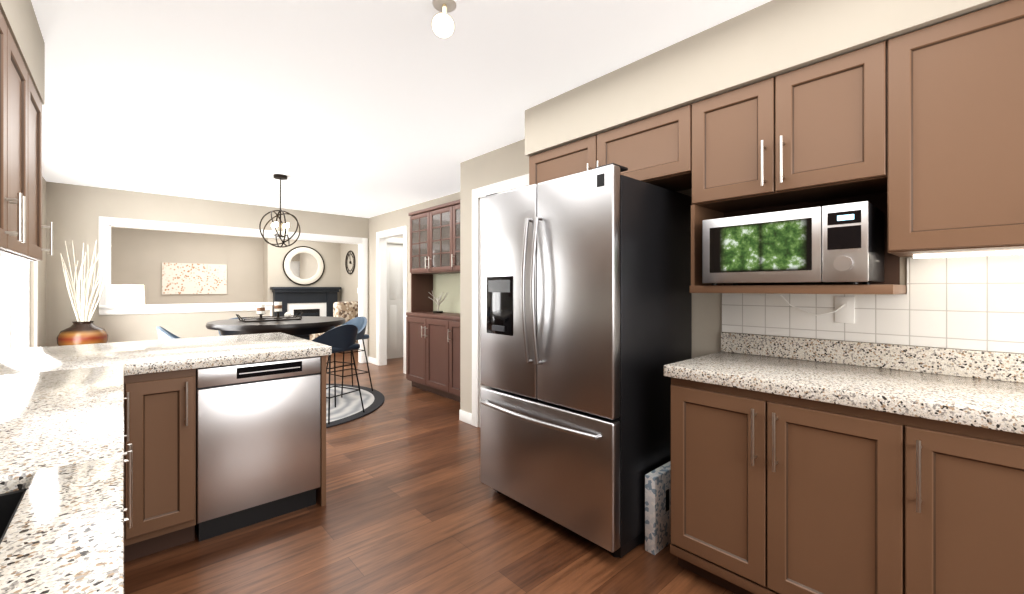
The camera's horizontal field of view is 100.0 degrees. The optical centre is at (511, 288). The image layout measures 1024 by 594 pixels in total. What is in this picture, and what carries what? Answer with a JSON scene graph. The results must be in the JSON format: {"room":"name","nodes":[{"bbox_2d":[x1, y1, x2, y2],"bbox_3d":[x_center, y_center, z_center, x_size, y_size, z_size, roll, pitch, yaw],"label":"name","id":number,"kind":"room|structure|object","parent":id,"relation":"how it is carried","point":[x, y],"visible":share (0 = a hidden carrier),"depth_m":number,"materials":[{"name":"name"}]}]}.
{"room":"kitchen","nodes":[
{"label":"kitchen","id":0,"kind":"room"},
{"bbox_2d":[0,0,44,104],"bbox_3d":[-0.631,-1.040,0.009,0.355,0.300,5.260,0,0,-42],"label":"soffit","id":1,"kind":"structure","parent":0,"point":[20,18],"depth_m":1.73,"materials":[{"name":"paint"}]},
{"bbox_2d":[30,176,45,347],"bbox_3d":[-3.402,0.025,2.721,0.120,2.430,13.240,0,0,-42],"label":"wall","id":2,"kind":"structure","parent":0,"point":[42,303],"depth_m":4.49,"materials":[{"name":"paint"}]},
{"bbox_2d":[0,10,35,260],"bbox_3d":[-1.819,-0.509,1.321,0.348,0.758,0.840,0,0,-42],"label":"upper cabinet","id":3,"kind":"object","parent":2,"relation":"attached to","point":[21,226],"depth_m":1.58,"materials":[{"name":"brown wood"}]},
{"bbox_2d":[0,260,37,348],"bbox_3d":[-3.987,0.169,3.406,0.101,2.138,2.060,0,0,-42],"label":"window","id":4,"kind":"structure","parent":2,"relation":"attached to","point":[14,304],"depth_m":3.73,"materials":[{"name":"white"}]},
{"bbox_2d":[0,92,47,260],"bbox_3d":[-2.242,-0.509,1.789,0.348,0.758,0.420,0,0,-42],"label":"upper cabinet","id":5,"kind":"object","parent":2,"relation":"attached to","point":[39,226],"depth_m":2.01,"materials":[{"name":"brown wood"}]},
{"bbox_2d":[111,227,262,304],"bbox_3d":[-6.090,0.025,9.134,4.490,2.430,0.120,0,0,-42],"label":"wall","id":6,"kind":"structure","parent":0,"point":[139,256],"depth_m":8.61,"materials":[{"name":"paint"}]},
{"bbox_2d":[162,263,226,293],"bbox_3d":[-6.426,-0.200,8.723,1.060,0.620,0.032,0,0,-42],"label":"picture","id":7,"kind":"object","parent":6,"relation":"attached to","point":[184,278],"visible":0.93,"depth_m":8.69,"materials":[{"name":"fabric"}]},
{"bbox_2d":[46,182,367,346],"bbox_3d":[-3.835,0.025,6.050,3.700,2.430,0.120,0,0,-42],"label":"wall","id":8,"kind":"structure","parent":0,"point":[74,212],"depth_m":5.21,"materials":[{"name":"paint"}]},
{"bbox_2d":[99,216,367,362],"bbox_3d":[-3.687,0.195,6.184,3.260,2.090,0.190,0,0,-42],"label":"trim","id":9,"kind":"structure","parent":8,"relation":"attached to","point":[106,224],"depth_m":5.68,"materials":[{"name":"white wood"}]},
{"bbox_2d":[263,238,339,315],"bbox_3d":[-4.825,0.025,9.927,1.550,2.430,0.400,0,0,-42],"label":"wall","id":10,"kind":"structure","parent":0,"point":[274,275],"depth_m":9.54,"materials":[{"name":"paint"}]},
{"bbox_2d":[283,246,324,284],"bbox_3d":[-4.705,-0.520,9.726,0.892,0.892,0.050,0,0,-42],"label":"round mirror","id":11,"kind":"object","parent":10,"relation":"attached to","point":[303,265],"visible":1,"depth_m":9.71,"materials":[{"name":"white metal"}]},
{"bbox_2d":[340,243,357,301],"bbox_3d":[-3.146,0.025,9.314,0.120,2.430,3.800,0,0,-42],"label":"wall","id":12,"kind":"structure","parent":0,"point":[349,287],"depth_m":9.93,"materials":[{"name":"paint"}]},
{"bbox_2d":[345,251,354,273],"bbox_3d":[-3.693,-0.600,9.804,0.026,0.544,0.544,0,0,-42],"label":"wall clock","id":13,"kind":"object","parent":12,"relation":"attached to","point":[350,262],"visible":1,"depth_m":9.79,"materials":[{"name":"brown metal"}]},
{"bbox_2d":[31,0,771,217],"bbox_3d":[-1.525,-1.240,4.417,5.180,0.100,13.240,0,0,-42],"label":"ceiling","id":14,"kind":"structure","parent":0,"point":[364,108],"depth_m":2.50,"materials":[{"name":"paint"}]},
{"bbox_2d":[259,174,299,246],"bbox_3d":[-2.433,-0.811,4.513,0.393,0.756,0.393,0,0,-42],"label":"pendant light","id":15,"kind":"object","parent":14,"relation":"hanging from","point":[280,177],"visible":1,"depth_m":4.50,"materials":[{"name":"brown metal"}]},
{"bbox_2d":[431,0,456,38],"bbox_3d":[-0.276,-1.098,1.741,0.136,0.182,0.146,0,0,-42],"label":"ceiling light","id":16,"kind":"object","parent":14,"relation":"attached to","point":[442,24],"visible":1,"depth_m":1.71,"materials":[{"name":"white glass"}]},
{"bbox_2d":[368,192,459,357],"bbox_3d":[-1.191,0.025,5.972,0.120,2.430,3.780,0,0,-42],"label":"wall","id":17,"kind":"structure","parent":0,"point":[392,220],"depth_m":6.93,"materials":[{"name":"paint"}]},
{"bbox_2d":[368,356,375,364],"bbox_3d":[-2.319,1.190,7.116,0.020,0.100,0.330,0,0,-42],"label":"baseboard","id":18,"kind":"structure","parent":17,"relation":"attached to","point":[370,360],"depth_m":7.11,"materials":[{"name":"white"}]},
{"bbox_2d":[376,225,406,373],"bbox_3d":[-1.824,0.160,6.661,0.136,2.160,1.010,0,0,-42],"label":"door frame","id":19,"kind":"structure","parent":17,"relation":"attached to","point":[381,299],"depth_m":6.93,"materials":[{"name":"white wood"}]},
{"bbox_2d":[408,203,445,274],"bbox_3d":[-0.838,-0.580,5.226,0.350,0.780,1.021,0,0,-42],"label":"upper cabinet","id":20,"kind":"object","parent":17,"relation":"attached to","point":[427,225],"depth_m":5.14,"materials":[{"name":"brown wood"}]},
{"bbox_2d":[446,199,459,274],"bbox_3d":[-0.388,-0.580,4.728,0.350,0.780,0.537,0,0,-42],"label":"upper cabinet","id":21,"kind":"object","parent":17,"relation":"attached to","point":[452,208],"depth_m":4.77,"materials":[{"name":"brown wood"}]},
{"bbox_2d":[124,350,734,593],"bbox_3d":[-1.525,1.290,4.417,5.180,0.100,13.240,0,0,-42],"label":"floor","id":22,"kind":"structure","parent":0,"point":[414,504],"depth_m":2.11,"materials":[{"name":"brown wood"}]},
{"bbox_2d":[57,240,110,345],"bbox_3d":[-4.660,0.353,4.684,0.426,1.774,0.400,0,0,-42],"label":"vase","id":23,"kind":"object","parent":22,"relation":"on","point":[83,329],"depth_m":4.64,"materials":[{"name":"brown ceramic"}]},
{"bbox_2d":[128,369,195,560],"bbox_3d":[-1.814,0.811,2.202,0.254,0.858,0.620,0,0,-42],"label":"base cabinet","id":24,"kind":"object","parent":22,"relation":"on","point":[159,461],"depth_m":1.98,"materials":[{"name":"brown wood"}]},
{"bbox_2d":[0,342,139,593],"bbox_3d":[-0.699,0.435,0.313,0.660,0.210,5.798,0,0,-42],"label":"countertop","id":25,"kind":"structure","parent":24,"relation":"on","point":[61,469],"depth_m":0.79,"materials":[{"name":"stone"}]},
{"bbox_2d":[124,332,331,373],"bbox_3d":[-1.714,0.355,2.573,0.863,0.050,1.084,0,0,-42],"label":"countertop","id":26,"kind":"structure","parent":24,"relation":"on","point":[164,355],"depth_m":2.33,"materials":[{"name":"stone"}]},
{"bbox_2d":[195,356,320,541],"bbox_3d":[-1.491,0.814,2.465,0.568,0.853,0.583,0,0,-42],"label":"dishwasher","id":27,"kind":"object","parent":22,"relation":"on","point":[258,442],"visible":0.96,"depth_m":2.23,"materials":[{"name":"grey metal"}]},
{"bbox_2d":[270,287,340,339],"bbox_3d":[-4.549,0.600,9.599,1.520,1.280,0.450,0,0,-42],"label":"fireplace mantel","id":28,"kind":"object","parent":22,"relation":"on","point":[312,301],"visible":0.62,"depth_m":9.65,"materials":[{"name":"black painted wood"}]},
{"bbox_2d":[310,301,357,342],"bbox_3d":[-3.540,0.750,8.826,0.780,0.980,0.880,0,0,28],"label":"armchair","id":29,"kind":"object","parent":22,"relation":"on","point":[347,311],"visible":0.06,"depth_m":8.50,"materials":[{"name":"fabric"}]},
{"bbox_2d":[326,384,384,427],"bbox_3d":[-2.433,1.233,4.513,2.100,0.012,2.100,0,0,-42],"label":"round rug","id":30,"kind":"object","parent":22,"relation":"on","point":[347,408],"visible":0.27,"depth_m":4.59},
{"bbox_2d":[156,326,179,339],"bbox_3d":[-3.053,0.784,4.006,0.436,0.887,0.548,0,0,-42],"label":"bar stool","id":31,"kind":"object","parent":30,"relation":"on","point":[162,332],"visible":0.04,"depth_m":3.81,"materials":[{"name":"blue fabric"}]},
{"bbox_2d":[206,316,345,335],"bbox_3d":[-2.433,0.778,4.513,1.280,0.896,1.280,0,0,-42],"label":"dining table","id":32,"kind":"object","parent":30,"relation":"on","point":[305,325],"visible":0.31,"depth_m":4.09,"materials":[{"name":"black wood"}]},
{"bbox_2d":[236,302,302,321],"bbox_3d":[-2.526,0.234,4.496,0.610,0.190,0.288,0,0,-42],"label":"centerpiece tray","id":33,"kind":"object","parent":32,"relation":"on","point":[277,309],"visible":1,"depth_m":4.44,"materials":[{"name":"brown metal"}]},
{"bbox_2d":[312,324,364,423],"bbox_3d":[-1.744,0.784,4.165,0.553,0.887,0.538,0,0,-42],"label":"bar stool","id":34,"kind":"object","parent":30,"relation":"on","point":[341,338],"visible":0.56,"depth_m":4.06,"materials":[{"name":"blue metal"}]},
{"bbox_2d":[326,316,372,397],"bbox_3d":[-1.964,0.784,5.125,0.548,0.887,0.417,0,0,37],"label":"bar stool","id":35,"kind":"object","parent":30,"relation":"on","point":[360,323],"visible":0.48,"depth_m":5.14,"materials":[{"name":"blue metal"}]},
{"bbox_2d":[406,315,459,396],"bbox_3d":[-0.874,0.790,5.230,0.400,0.900,0.967,0,0,-42],"label":"base cabinet","id":36,"kind":"object","parent":22,"relation":"on","point":[432,352],"depth_m":5.07,"materials":[{"name":"brown wood"}]},
{"bbox_2d":[429,291,447,312],"bbox_3d":[-0.905,0.161,5.275,0.157,0.277,0.367,0,0,-42],"label":"branch","id":37,"kind":"object","parent":36,"relation":"in","point":[438,301],"visible":1,"depth_m":5.25,"materials":[{"name":"beige plant"}]},
{"bbox_2d":[446,319,459,401],"bbox_3d":[-0.388,0.790,4.692,0.400,0.900,0.483,0,0,-42],"label":"base cabinet","id":38,"kind":"object","parent":22,"relation":"on","point":[452,325],"depth_m":4.69,"materials":[{"name":"brown wood"}]},
{"bbox_2d":[481,163,690,557],"bbox_3d":[0.379,0.339,2.465,0.829,1.803,0.950,0,0,-42],"label":"fridge","id":39,"kind":"object","parent":22,"relation":"on","point":[585,309],"visible":1,"depth_m":2.11,"materials":[{"name":"grey metal"}]},
{"bbox_2d":[645,461,670,554],"bbox_3d":[0.821,1.060,2.171,0.470,0.360,0.055,0,0,-42],"label":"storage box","id":40,"kind":"object","parent":22,"relation":"on","point":[657,509],"visible":0.48,"depth_m":2.03,"materials":[{"name":"grey plastic"}]},
{"bbox_2d":[670,377,897,593],"bbox_3d":[1.159,0.811,1.789,0.598,0.858,0.760,0,0,-42],"label":"base cabinet","id":41,"kind":"object","parent":22,"relation":"on","point":[775,494],"depth_m":1.55,"materials":[{"name":"brown wood"}]},
{"bbox_2d":[664,332,1023,433],"bbox_3d":[1.940,0.305,0.906,0.623,0.150,3.140,0,0,-42],"label":"countertop","id":42,"kind":"structure","parent":41,"relation":"on","point":[980,389],"depth_m":1.60,"materials":[{"name":"stone"}]},
{"bbox_2d":[898,414,1023,593],"bbox_3d":[1.541,0.811,1.366,0.598,0.858,0.378,0,0,-42],"label":"base cabinet","id":43,"kind":"object","parent":22,"relation":"on","point":[961,487],"depth_m":1.23,"materials":[{"name":"brown wood"}]},
{"bbox_3d":[-4.995,0.860,5.528,0.700,0.760,0.400,0,0,-42],"label":"console","id":44,"kind":"object","parent":22,"relation":"on","visible":0},
{"bbox_2d":[111,285,144,304],"bbox_3d":[-4.995,0.214,5.528,0.410,0.529,0.410,0,0,-42],"label":"table lamp","id":45,"kind":"object","parent":44,"relation":"on","point":[127,294],"visible":0.5,"depth_m":5.41,"materials":[{"name":"white fabric"}]},
{"bbox_2d":[460,160,467,411],"bbox_3d":[-0.144,0.025,4.291,0.820,2.430,0.120,0,0,-42],"label":"wall","id":46,"kind":"structure","parent":0,"point":[464,286],"depth_m":4.01,"materials":[{"name":"paint"}]},
{"bbox_2d":[468,139,1023,412],"bbox_3d":[1.454,0.025,2.001,0.120,2.430,5.420,0,0,-42],"label":"wall","id":47,"kind":"structure","parent":0,"point":[510,161],"depth_m":3.46,"materials":[{"name":"paint"}]},
{"bbox_2d":[472,174,528,427],"bbox_3d":[0.030,0.170,3.565,0.136,2.140,1.030,0,0,-42],"label":"door frame","id":48,"kind":"structure","parent":47,"relation":"attached to","point":[478,194],"depth_m":3.84,"materials":[{"name":"white"}]},
{"bbox_2d":[529,104,692,191],"bbox_3d":[0.612,-0.724,2.581,0.348,0.328,1.110,0,0,-42],"label":"upper cabinet","id":49,"kind":"object","parent":47,"relation":"attached to","point":[657,150],"depth_m":2.28,"materials":[{"name":"brown wood"}]},
{"bbox_2d":[685,38,892,215],"bbox_3d":[1.222,-0.644,1.906,0.348,0.488,0.710,0,0,-42],"label":"upper cabinet","id":50,"kind":"object","parent":47,"relation":"attached to","point":[821,132],"depth_m":1.74,"materials":[{"name":"brown wood"}]},
{"bbox_2d":[702,201,883,284],"bbox_3d":[1.198,-0.166,1.868,0.377,0.298,0.595,0,0,-42],"label":"microwave","id":51,"kind":"object","parent":50,"relation":"in","point":[840,243],"visible":0.98,"depth_m":1.71,"materials":[{"name":"grey metal"}]},
{"bbox_2d":[722,254,1023,352],"bbox_3d":[2.168,0.051,1.113,0.009,0.355,3.140,0,0,-42],"label":"tile backsplash","id":52,"kind":"structure","parent":47,"relation":"attached to","point":[970,302],"depth_m":1.70,"materials":[{"name":"white tile"}]},
{"bbox_2d":[780,295,854,322],"bbox_3d":[1.380,0.089,1.953,0.032,0.122,0.277,0,0,-42],"label":"electrical outlet plate","id":53,"kind":"object","parent":52,"relation":"attached to","point":[844,311],"visible":0.98,"depth_m":1.88,"materials":[{"name":"white plastic"}]},
{"bbox_2d":[881,0,1023,259],"bbox_3d":[1.614,-0.509,1.472,0.348,0.758,0.460,0,0,-42],"label":"upper cabinet","id":54,"kind":"object","parent":47,"relation":"attached to","point":[916,137],"depth_m":1.40,"materials":[{"name":"brown wood"}]},
{"bbox_2d":[525,0,1008,156],"bbox_3d":[1.655,-1.040,1.408,0.375,0.300,4.270,0,0,-42],"label":"soffit","id":55,"kind":"structure","parent":0,"point":[770,39],"depth_m":1.89,"materials":[{"name":"paint"}]},
{"bbox_3d":[-1.914,0.025,7.786,1.240,2.430,0.120,0,0,-42],"label":"wall","id":56,"kind":"structure","parent":0,"visible":0},
{"bbox_2d":[387,244,402,358],"bbox_3d":[-2.015,0.220,7.659,0.586,2.024,0.113,0,0,-42],"label":"door","id":57,"kind":"structure","parent":56,"relation":"in","point":[394,300],"depth_m":7.62,"materials":[{"name":"white wood"}]},
{"bbox_2d":[387,237,402,244],"bbox_3d":[-2.027,0.170,7.673,0.800,2.140,0.136,0,0,-42],"label":"door frame","id":58,"kind":"structure","parent":56,"relation":"attached to","point":[393,240],"depth_m":7.56,"materials":[{"name":"white"}]}
]}

